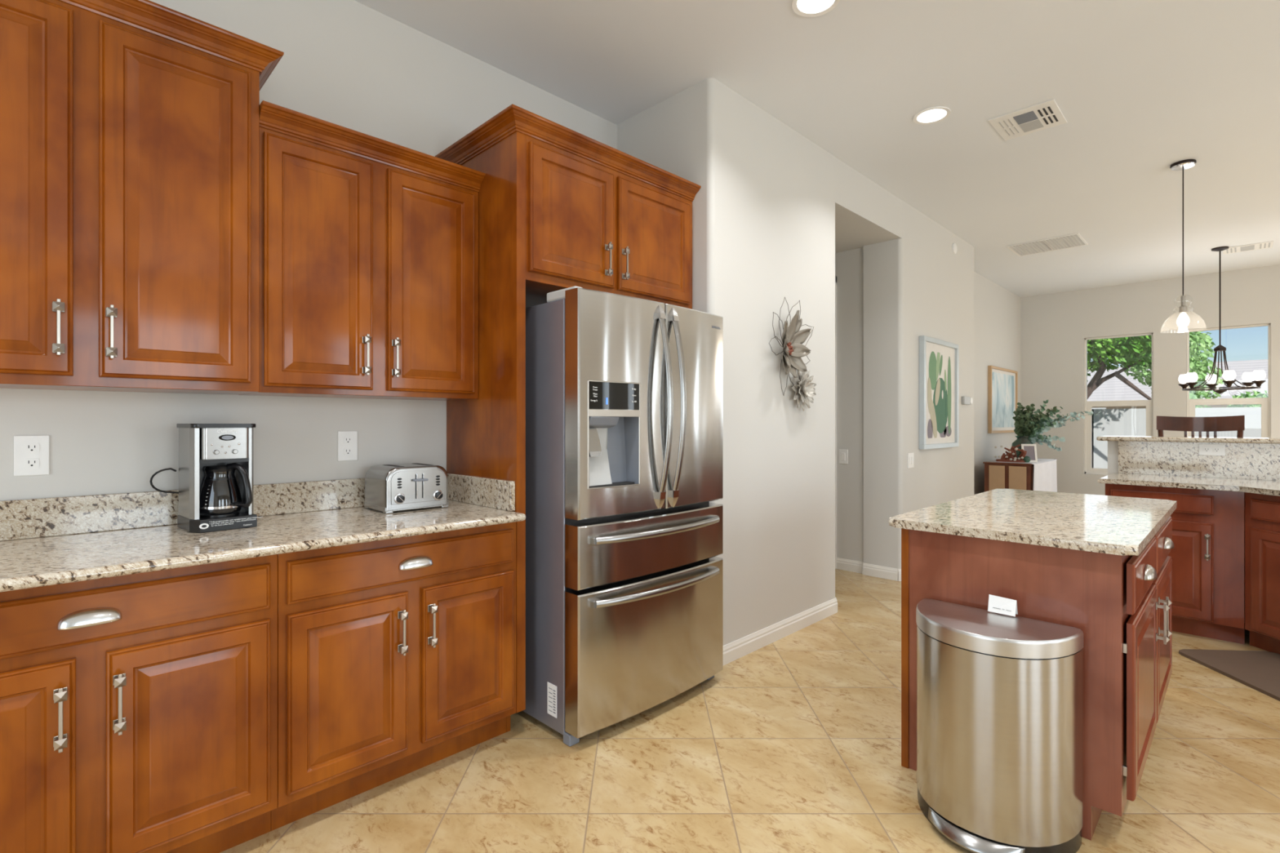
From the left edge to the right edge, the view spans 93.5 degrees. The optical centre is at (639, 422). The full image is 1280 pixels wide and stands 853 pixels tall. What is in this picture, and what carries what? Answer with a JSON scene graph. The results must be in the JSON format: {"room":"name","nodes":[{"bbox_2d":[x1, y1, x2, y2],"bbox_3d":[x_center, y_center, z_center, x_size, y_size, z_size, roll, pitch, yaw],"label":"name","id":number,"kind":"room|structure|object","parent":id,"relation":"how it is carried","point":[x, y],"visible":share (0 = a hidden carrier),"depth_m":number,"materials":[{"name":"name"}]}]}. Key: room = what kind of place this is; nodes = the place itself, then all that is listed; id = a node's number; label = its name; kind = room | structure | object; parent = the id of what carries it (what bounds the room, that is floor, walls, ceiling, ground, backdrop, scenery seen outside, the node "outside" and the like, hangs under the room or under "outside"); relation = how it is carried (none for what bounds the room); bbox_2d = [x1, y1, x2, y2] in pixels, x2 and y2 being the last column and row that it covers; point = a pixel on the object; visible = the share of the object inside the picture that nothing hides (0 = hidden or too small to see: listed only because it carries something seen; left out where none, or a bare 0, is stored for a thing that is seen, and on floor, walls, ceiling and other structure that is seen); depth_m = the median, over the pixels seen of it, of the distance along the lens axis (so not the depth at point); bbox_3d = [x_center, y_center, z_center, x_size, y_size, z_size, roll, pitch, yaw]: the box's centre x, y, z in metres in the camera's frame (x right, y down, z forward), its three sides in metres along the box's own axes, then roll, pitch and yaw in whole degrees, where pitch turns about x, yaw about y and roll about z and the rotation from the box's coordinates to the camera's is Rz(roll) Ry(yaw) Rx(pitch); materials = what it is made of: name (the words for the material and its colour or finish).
{"room":"kitchen","nodes":[
{"label":"kitchen","id":0,"kind":"room"},
{"bbox_2d":[0,0,617,500],"bbox_3d":[-1.923,-0.255,1.930,5.200,3.050,0.150,0,0,-45],"label":"wall","id":1,"kind":"structure","parent":0,"point":[348,64],"depth_m":2.43,"materials":[{"name":"paint"}]},
{"bbox_2d":[13,435,49,475],"bbox_3d":[-1.879,0.102,1.862,0.078,0.124,0.009,0,0,-45],"label":"wall outlet","id":2,"kind":"object","parent":1,"relation":"attached to","point":[31,452],"visible":1,"depth_m":1.86,"materials":[{"name":"white plastic"}]},
{"bbox_2d":[24,443,39,453],"bbox_3d":[-1.878,0.079,1.860,0.033,0.029,0.004,0,0,-45],"label":"socket","id":3,"kind":"object","parent":2,"relation":"attached to","point":[28,447],"depth_m":1.86,"materials":[{"name":"white plastic"}]},
{"bbox_2d":[24,457,39,467],"bbox_3d":[-1.878,0.126,1.860,0.033,0.029,0.004,0,0,-45],"label":"socket","id":4,"kind":"object","parent":2,"relation":"attached to","point":[28,462],"depth_m":1.86,"materials":[{"name":"white plastic"}]},
{"bbox_2d":[0,0,284,395],"bbox_3d":[-1.650,-0.673,1.834,0.911,1.140,0.373,0,0,-45],"label":"upper cabinet","id":5,"kind":"object","parent":1,"relation":"attached to","point":[130,129],"visible":1,"depth_m":1.77,"materials":[{"name":"brown wood"}]},
{"bbox_2d":[0,477,364,541],"bbox_3d":[-1.508,0.296,2.223,1.702,0.120,0.021,0,0,-45],"label":"backsplash","id":6,"kind":"structure","parent":1,"relation":"attached to","point":[27,518],"depth_m":2.01,"materials":[{"name":"stone"}]},
{"bbox_2d":[337,431,357,461],"bbox_3d":[-1.221,0.098,2.517,0.078,0.124,0.009,0,0,-45],"label":"wall outlet","id":7,"kind":"object","parent":1,"relation":"attached to","point":[347,440],"visible":1,"depth_m":2.52,"materials":[{"name":"white plastic"}]},
{"bbox_2d":[343,436,351,444],"bbox_3d":[-1.220,0.074,2.516,0.033,0.029,0.004,0,0,-45],"label":"socket","id":8,"kind":"object","parent":7,"relation":"attached to","point":[347,440],"depth_m":2.51,"materials":[{"name":"white plastic"}]},
{"bbox_2d":[343,448,351,455],"bbox_3d":[-1.220,0.121,2.516,0.033,0.029,0.004,0,0,-45],"label":"socket","id":9,"kind":"object","parent":7,"relation":"attached to","point":[347,451],"depth_m":2.51,"materials":[{"name":"white plastic"}]},
{"bbox_2d":[238,100,485,400],"bbox_3d":[-1.081,-0.585,2.415,0.830,0.966,0.353,0,0,-45],"label":"upper cabinet","id":10,"kind":"object","parent":1,"relation":"attached to","point":[369,244],"visible":1,"depth_m":2.26,"materials":[{"name":"brown wood"}]},
{"bbox_2d":[617,77,835,645],"bbox_3d":[0.223,-0.255,4.200,1.354,3.050,1.765,0,0,-45],"label":"wall","id":11,"kind":"structure","parent":0,"point":[763,208],"depth_m":3.44,"materials":[{"name":"paint"}]},
{"bbox_2d":[723,596,837,665],"bbox_3d":[0.281,1.222,4.178,1.336,0.095,1.679,0,0,-45],"label":"baseboard","id":12,"kind":"structure","parent":11,"relation":"attached to","point":[737,649],"depth_m":3.51,"materials":[{"name":"paint"}]},
{"bbox_2d":[768,297,813,395],"bbox_3d":[0.914,-0.443,3.544,0.501,0.582,0.107,0,0,-45],"label":"flower","id":13,"kind":"object","parent":11,"relation":"attached to","point":[793,339],"visible":1,"depth_m":3.55,"materials":[{"name":"grey metal"}]},
{"bbox_2d":[791,369,816,410],"bbox_3d":[1.006,-0.205,3.666,0.269,0.269,0.079,0,0,-45],"label":"flower","id":14,"kind":"object","parent":11,"relation":"attached to","point":[807,388],"visible":0.95,"depth_m":3.66,"materials":[{"name":"silver metal"}]},
{"bbox_2d":[220,568,1279,852],"bbox_3d":[2.938,1.300,2.293,12.600,0.060,8.300,0,0,-45],"label":"floor","id":15,"kind":"structure","parent":0,"point":[794,745],"depth_m":2.17,"materials":[{"name":"tile"}]},
{"bbox_2d":[0,554,277,852],"bbox_3d":[-1.577,0.829,1.709,0.839,0.883,0.643,0,0,-45],"label":"base cabinet","id":16,"kind":"object","parent":15,"relation":"on","point":[139,712],"visible":0.99,"depth_m":1.58,"materials":[{"name":"brown wood"}]},
{"bbox_2d":[0,472,525,592],"bbox_3d":[-1.297,0.311,1.977,1.754,0.150,0.668,0,0,-45],"label":"countertop","id":17,"kind":"structure","parent":16,"relation":"on","point":[53,540],"depth_m":1.93,"materials":[{"name":"stone"}]},
{"bbox_2d":[149,423,262,533],"bbox_3d":[-1.458,0.180,2.033,0.270,0.352,0.264,0,0,41],"label":"coffee maker","id":18,"kind":"object","parent":17,"relation":"on","point":[215,492],"visible":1,"depth_m":1.99,"materials":[{"name":"black plastic"}]},
{"bbox_2d":[364,462,448,514],"bbox_3d":[-0.965,0.267,2.502,0.266,0.179,0.247,0,0,-45],"label":"toaster","id":19,"kind":"object","parent":17,"relation":"on","point":[388,488],"visible":1,"depth_m":2.42,"materials":[{"name":"metal"}]},
{"bbox_2d":[271,521,515,831],"bbox_3d":[-0.980,0.829,2.304,0.844,0.883,0.643,0,0,-45],"label":"base cabinet","id":20,"kind":"object","parent":15,"relation":"on","point":[397,656],"visible":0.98,"depth_m":2.05,"materials":[{"name":"brown wood"}]},
{"bbox_2d":[435,103,701,732],"bbox_3d":[-0.316,0.018,2.967,1.147,2.504,0.646,0,0,-45],"label":"refrigerator surround","id":21,"kind":"object","parent":15,"relation":"on","point":[560,207],"visible":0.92,"depth_m":2.57,"materials":[{"name":"brown wood"}]},
{"bbox_2d":[522,285,723,746],"bbox_3d":[-0.160,0.368,2.885,0.914,1.803,0.901,0,0,-45],"label":"refrigerator","id":22,"kind":"object","parent":15,"relation":"on","point":[624,393],"visible":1,"depth_m":2.50,"materials":[{"name":"silver metal"}]},
{"bbox_2d":[548,687,555,713],"bbox_3d":[-0.355,1.123,2.434,0.001,0.093,0.045,0,0,-45],"label":"print","id":23,"kind":"object","parent":22,"relation":"attached to","point":[551,690],"depth_m":2.43,"materials":[{"name":"white paper"}]},
{"bbox_2d":[915,598,1083,852],"bbox_3d":[1.068,0.944,1.876,0.317,0.652,0.467,0,0,-45],"label":"trash can","id":24,"kind":"object","parent":15,"relation":"on","point":[1000,696],"visible":1,"depth_m":1.76,"materials":[{"name":"metal"}]},
{"bbox_2d":[987,594,1017,616],"bbox_3d":[1.172,0.590,1.948,0.031,0.052,0.078,0,0,-45],"label":"folded card","id":25,"kind":"object","parent":24,"relation":"on","point":[1000,605],"visible":1,"depth_m":1.94,"materials":[{"name":"paper"}]},
{"bbox_2d":[982,457,1057,492],"bbox_3d":[4.578,0.863,7.229,1.270,0.815,0.482,0,0,-45],"label":"sideboard","id":26,"kind":"object","parent":15,"relation":"on","point":[997,475],"visible":0.37,"depth_m":6.78,"materials":[{"name":"brown wood"}]},
{"bbox_2d":[995,458,1057,492],"bbox_3d":[4.585,0.751,7.137,1.176,0.602,0.402,0,0,-45],"label":"table runner","id":27,"kind":"object","parent":26,"relation":"on","point":[1045,475],"visible":0.5,"depth_m":7.02,"materials":[{"name":"white fabric"}]},
{"bbox_2d":[994,444,1026,462],"bbox_3d":[4.228,0.352,6.872,0.148,0.207,0.320,0,0,-45],"label":"driftwood sculpture","id":28,"kind":"object","parent":27,"relation":"on","point":[1011,455],"visible":0.98,"depth_m":6.86,"materials":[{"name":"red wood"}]},
{"bbox_2d":[1011,435,1033,458],"bbox_3d":[4.545,0.306,7.155,0.240,0.288,0.240,0,0,-45],"label":"vase","id":29,"kind":"object","parent":27,"relation":"on","point":[1020,440],"visible":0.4,"depth_m":7.09,"materials":[{"name":"green glass"}]},
{"bbox_2d":[1012,400,1102,451],"bbox_3d":[4.923,0.034,7.144,1.020,0.610,0.197,0,0,-1],"label":"eucalyptus branches","id":30,"kind":"object","parent":29,"relation":"in","point":[1024,424],"visible":0.94,"depth_m":7.12,"materials":[{"name":"green plant"}]},
{"bbox_2d":[1023,456,1031,462],"bbox_3d":[4.343,0.413,6.763,0.072,0.074,0.072,0,0,-45],"label":"glass ornament","id":31,"kind":"object","parent":27,"relation":"on","point":[1027,459],"visible":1,"depth_m":6.74,"materials":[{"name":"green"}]},
{"bbox_2d":[1021,444,1037,462],"bbox_3d":[4.414,0.348,6.848,0.150,0.204,0.107,0,0,13],"label":"photo frame","id":32,"kind":"object","parent":27,"relation":"on","point":[1031,449],"visible":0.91,"depth_m":6.82,"materials":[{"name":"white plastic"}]},
{"bbox_2d":[1023,445,1035,460],"bbox_3d":[4.408,0.348,6.822,0.108,0.165,0.038,0,0,13],"label":"photo","id":33,"kind":"object","parent":32,"relation":"attached to","point":[1030,450],"depth_m":6.82},
{"bbox_2d":[888,488,1177,840],"bbox_3d":[1.693,0.813,2.485,1.458,0.914,0.750,0,0,-45],"label":"kitchen island","id":34,"kind":"object","parent":15,"relation":"on","point":[1100,566],"visible":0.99,"depth_m":1.98,"materials":[{"name":"brown wood"}]},
{"bbox_2d":[888,488,1177,555],"bbox_3d":[1.683,0.371,2.494,1.458,0.030,0.723,0,0,-45],"label":"island countertop","id":35,"kind":"structure","parent":34,"relation":"on","point":[1122,526],"depth_m":2.22,"materials":[{"name":"stone"}]},
{"bbox_2d":[1105,483,1244,644],"bbox_3d":[3.363,0.829,3.795,0.618,0.883,0.628,0,0,-45],"label":"base cabinet","id":36,"kind":"object","parent":15,"relation":"on","point":[1207,556],"visible":0.66,"depth_m":3.50,"materials":[{"name":"red wood"}]},
{"bbox_2d":[1156,415,1244,437],"bbox_3d":[4.229,0.611,4.546,0.482,1.322,0.470,0,0,-45],"label":"bar stool","id":37,"kind":"object","parent":15,"relation":"on","point":[1235,423],"visible":0.31,"depth_m":4.41,"materials":[{"name":"brown wood"}]},
{"bbox_2d":[1178,648,1279,701],"bbox_3d":[3.186,1.262,2.900,0.520,0.016,0.840,0,0,4],"label":"floor mat","id":38,"kind":"object","parent":15,"relation":"on","point":[1260,671],"visible":1,"depth_m":3.11,"materials":[{"name":"brown fabric"}]},
{"bbox_2d":[1244,492,1279,653],"bbox_3d":[3.902,0.829,2.835,1.210,0.883,1.488,0,0,-45],"label":"base cabinet","id":39,"kind":"object","parent":15,"relation":"on","point":[1262,512],"visible":0.97,"depth_m":3.29,"materials":[{"name":"red wood"}]},
{"bbox_2d":[1097,440,1279,496],"bbox_3d":[3.660,0.259,3.055,1.298,0.255,2.160,0,0,-45],"label":"countertop","id":40,"kind":"structure","parent":39,"relation":"on","point":[1250,468],"depth_m":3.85,"materials":[{"name":"stone"}]},
{"bbox_2d":[1198,444,1225,455],"bbox_3d":[3.698,0.177,3.897,0.009,0.074,0.124,0,0,-45],"label":"wall outlet","id":41,"kind":"object","parent":40,"relation":"attached to","point":[1203,449],"visible":1,"depth_m":3.90,"materials":[{"name":"white plastic"}]},
{"bbox_2d":[1203,447,1210,452],"bbox_3d":[3.680,0.177,3.912,0.004,0.029,0.033,0,0,-45],"label":"socket","id":42,"kind":"object","parent":41,"relation":"attached to","point":[1205,449],"depth_m":3.91,"materials":[{"name":"white plastic"}]},
{"bbox_2d":[1213,447,1220,452],"bbox_3d":[3.713,0.177,3.878,0.004,0.029,0.033,0,0,-45],"label":"socket","id":43,"kind":"object","parent":41,"relation":"attached to","point":[1215,449],"depth_m":3.88,"materials":[{"name":"white plastic"}]},
{"bbox_2d":[354,0,1279,297],"bbox_3d":[2.903,-1.830,2.258,12.900,0.100,8.700,0,0,-45],"label":"ceiling","id":44,"kind":"structure","parent":0,"point":[1141,88],"depth_m":3.24,"materials":[{"name":"paint"}]},
{"bbox_2d":[791,0,839,17],"bbox_3d":[0.742,-1.777,2.539,0.200,0.006,0.200,0,0,-45],"label":"recessed light","id":45,"kind":"object","parent":44,"relation":"in","point":[806,8],"visible":1,"depth_m":2.58,"materials":[{"name":"white plastic"}]},
{"bbox_2d":[912,106,951,124],"bbox_3d":[1.690,-1.777,3.492,0.200,0.006,0.200,0,0,-45],"label":"recessed light","id":46,"kind":"object","parent":44,"relation":"in","point":[931,115],"visible":1,"depth_m":3.49,"materials":[{"name":"white plastic"}]},
{"bbox_2d":[987,98,1067,140],"bbox_3d":[2.288,-1.776,3.554,0.360,0.007,0.325,0,0,-45],"label":"ceiling vent","id":47,"kind":"object","parent":44,"relation":"in","point":[1047,114],"visible":1,"depth_m":3.54,"materials":[{"name":"white plastic"}]},
{"bbox_2d":[1005,233,1088,256],"bbox_3d":[4.083,-1.776,6.046,0.500,0.008,0.600,0,0,-45],"label":"ceiling vent","id":48,"kind":"object","parent":44,"relation":"in","point":[1074,240],"visible":1,"depth_m":6.03,"materials":[{"name":"grey plastic"}]},
{"bbox_2d":[1161,159,1205,327],"bbox_3d":[3.728,-1.204,4.136,0.236,1.149,0.236,0,0,-45],"label":"pendant light","id":49,"kind":"object","parent":44,"relation":"hanging from","point":[1183,320],"visible":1,"depth_m":4.13,"materials":[{"name":"brown metal"}]},
{"bbox_2d":[1178,295,1186,312],"bbox_3d":[3.728,-0.812,4.136,0.042,0.115,0.042,0,0,-45],"label":"socket","id":50,"kind":"object","parent":49,"relation":"attached to","point":[1183,308],"depth_m":4.13,"materials":[{"name":"silver metal"}]},
{"bbox_2d":[1177,246,1266,394],"bbox_3d":[5.917,-1.034,6.146,0.652,1.489,0.646,0,0,-45],"label":"chandelier","id":51,"kind":"object","parent":44,"relation":"hanging from","point":[1190,378],"visible":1,"depth_m":6.12,"materials":[{"name":"brown metal"}]},
{"bbox_2d":[1222,240,1273,254],"bbox_3d":[6.184,-1.776,6.134,0.300,0.007,0.360,0,0,-45],"label":"ceiling vent","id":52,"kind":"object","parent":44,"relation":"in","point":[1267,244],"visible":1,"depth_m":6.12,"materials":[{"name":"white plastic"}]},
{"bbox_2d":[835,247,863,562],"bbox_3d":[1.431,-0.102,5.626,0.150,2.745,1.450,0,0,-45],"label":"wall","id":53,"kind":"structure","parent":0,"point":[849,264],"depth_m":5.15,"materials":[{"name":"paint"}]},
{"bbox_2d":[835,275,836,568],"bbox_3d":[1.374,0.000,5.556,0.030,2.540,0.930,0,0,-45],"label":"door","id":54,"kind":"structure","parent":53,"relation":"in","point":[835,276],"depth_m":5.22,"materials":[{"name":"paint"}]},
{"bbox_2d":[839,449,848,463],"bbox_3d":[1.752,0.295,5.191,0.010,0.122,0.080,0,0,-45],"label":"light switch","id":55,"kind":"object","parent":53,"relation":"attached to","point":[843,454],"visible":1,"depth_m":5.18,"materials":[{"name":"white plastic"}]},
{"bbox_2d":[836,557,863,573],"bbox_3d":[1.791,1.222,5.138,0.030,0.095,0.250,0,0,-45],"label":"baseboard","id":56,"kind":"structure","parent":53,"relation":"attached to","point":[843,564],"depth_m":5.14,"materials":[{"name":"paint"}]},
{"bbox_2d":[835,156,902,253],"bbox_3d":[1.081,-1.627,5.056,1.170,0.305,1.763,0,0,-45],"label":"wall header","id":57,"kind":"structure","parent":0,"point":[866,213],"depth_m":4.49,"materials":[{"name":"paint"}]},
{"bbox_2d":[863,200,973,568],"bbox_3d":[2.638,-0.255,5.583,1.860,3.050,0.315,0,0,-45],"label":"wall","id":58,"kind":"structure","parent":0,"point":[915,286],"depth_m":5.00,"materials":[{"name":"paint"}]},
{"bbox_2d":[862,563,901,581],"bbox_3d":[2.642,1.222,5.577,1.883,0.095,0.329,0,0,-45],"label":"baseboard","id":59,"kind":"structure","parent":58,"relation":"attached to","point":[889,573],"depth_m":4.91,"materials":[{"name":"paint"}]},
{"bbox_2d":[907,453,914,468],"bbox_3d":[2.222,0.312,4.939,0.120,0.124,0.010,0,0,-45],"label":"light switch","id":60,"kind":"object","parent":58,"relation":"attached to","point":[910,455],"visible":1,"depth_m":4.93,"materials":[{"name":"white plastic"}]},
{"bbox_2d":[919,335,958,449],"bbox_3d":[2.667,-0.250,5.357,0.860,0.955,0.044,0,0,-45],"label":"framed picture","id":61,"kind":"object","parent":58,"relation":"attached to","point":[938,358],"visible":1,"depth_m":5.31},
{"bbox_2d":[927,351,951,438],"bbox_3d":[2.667,-0.242,5.356,0.600,0.755,0.004,0,0,-45],"label":"print","id":62,"kind":"object","parent":61,"relation":"attached to","point":[939,362],"depth_m":5.35},
{"bbox_2d":[951,243,957,253],"bbox_3d":[2.962,-1.638,5.669,0.100,0.100,0.021,0,0,-45],"label":"sensor","id":63,"kind":"object","parent":58,"relation":"attached to","point":[954,248],"visible":1,"depth_m":5.65,"materials":[{"name":"white plastic"}]},
{"bbox_2d":[961,395,973,404],"bbox_3d":[3.208,-0.213,5.907,0.244,0.080,0.029,0,0,-45],"label":"thermostat","id":64,"kind":"object","parent":58,"relation":"attached to","point":[965,400],"visible":1,"depth_m":5.86,"materials":[{"name":"grey plastic"}]},
{"bbox_2d":[973,271,1021,494],"bbox_3d":[4.238,-0.255,7.506,3.400,3.050,0.150,0,0,-45],"label":"wall","id":65,"kind":"structure","parent":0,"point":[997,309],"depth_m":7.51,"materials":[{"name":"paint"}]},
{"bbox_2d":[987,365,1017,433],"bbox_3d":[4.766,-0.285,7.897,1.220,0.840,0.039,0,0,-45],"label":"framed picture","id":66,"kind":"object","parent":65,"relation":"attached to","point":[1002,383],"visible":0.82,"depth_m":7.82,"materials":[{"name":"blue paper"}]},
{"bbox_2d":[991,371,1014,427],"bbox_3d":[4.767,-0.285,7.896,1.040,0.700,0.002,0,0,-45],"label":"print","id":67,"kind":"object","parent":66,"relation":"attached to","point":[1002,382],"depth_m":7.86},
{"bbox_2d":[1107,440,1118,475],"bbox_3d":[4.153,0.700,3.567,0.120,1.140,2.190,0,0,-45],"label":"wall","id":68,"kind":"structure","parent":0,"point":[1113,446],"depth_m":4.28,"materials":[{"name":"paint"}]},
{"bbox_2d":[1096,435,1279,444],"bbox_3d":[4.175,0.115,3.603,0.380,0.030,2.280,0,0,-45],"label":"countertop","id":69,"kind":"structure","parent":68,"relation":"on","point":[1130,438],"depth_m":3.94,"materials":[{"name":"stone"}]},
{"bbox_2d":[1118,440,1279,480],"bbox_3d":[4.123,0.243,3.494,0.024,0.224,2.128,0,0,-45],"label":"backsplash","id":70,"kind":"structure","parent":68,"relation":"attached to","point":[1260,461],"depth_m":3.95,"materials":[{"name":"stone"}]},
{"bbox_2d":[1021,264,1279,495],"bbox_3d":[7.846,-0.255,6.265,0.160,3.050,7.000,0,0,-45],"label":"wall","id":71,"kind":"structure","parent":0,"point":[1055,326],"depth_m":7.77,"materials":[{"name":"paint"}]},
{"bbox_2d":[1084,333,1153,475],"bbox_3d":[6.250,-0.220,7.873,0.070,1.820,0.710,0,0,-45],"label":"window","id":72,"kind":"structure","parent":71,"relation":"in","point":[1088,469],"depth_m":8.00,"materials":[{"name":"paint"}]},
{"bbox_2d":[1186,323,1271,437],"bbox_3d":[6.970,-0.220,7.151,0.070,1.820,0.710,0,0,-45],"label":"window","id":73,"kind":"structure","parent":71,"relation":"in","point":[1265,402],"depth_m":7.01,"materials":[{"name":"paint"}]},
{"label":"outside","id":74,"kind":"structure","parent":0,"visible":0},
{"bbox_3d":[15.965,1.520,19.439,29.940,0.200,55.000,0,0,-45],"label":"ground","id":75,"kind":"structure","parent":74,"visible":0},
{"bbox_2d":[1087,332,1193,399],"bbox_3d":[8.176,-1.039,10.479,2.703,4.940,3.252,0,0,-45],"label":"tree","id":76,"kind":"object","parent":75,"relation":"on","point":[1126,350],"visible":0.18,"depth_m":10.04,"materials":[{"name":"green plant"}]},
{"bbox_2d":[1122,331,1224,399],"bbox_3d":[11.576,-0.497,13.173,1.853,3.843,1.802,0,0,-45],"label":"tree","id":77,"kind":"object","parent":75,"relation":"on","point":[1200,341],"visible":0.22,"depth_m":12.64,"materials":[{"name":"green plant"}]},
{"bbox_2d":[1091,407,1261,468],"bbox_3d":[9.921,0.545,12.004,3.000,1.750,15.000,0,0,-45],"label":"wall","id":78,"kind":"structure","parent":75,"relation":"on","point":[1108,422],"depth_m":10.91,"materials":[{"name":"paint"}]},
{"bbox_2d":[1087,359,1267,408],"bbox_3d":[15.237,-0.180,19.419,8.200,3.200,13.000,0,0,-45],"label":"neighbouring house","id":79,"kind":"structure","parent":75,"relation":"on","point":[1112,389],"depth_m":16.81,"materials":[{"name":"beige paint"}]},
{"bbox_2d":[1189,392,1211,408],"bbox_3d":[10.235,0.403,11.412,0.920,2.034,0.905,0,0,-45],"label":"shrub","id":80,"kind":"object","parent":75,"relation":"on","point":[1192,396],"visible":0.02,"depth_m":11.23,"materials":[{"name":"green plant"}]},
{"bbox_2d":[1226,390,1267,407],"bbox_3d":[11.149,0.409,10.914,0.863,2.021,0.866,0,0,-45],"label":"shrub","id":81,"kind":"object","parent":75,"relation":"on","point":[1256,394],"visible":0.06,"depth_m":10.91,"materials":[{"name":"green plant"}]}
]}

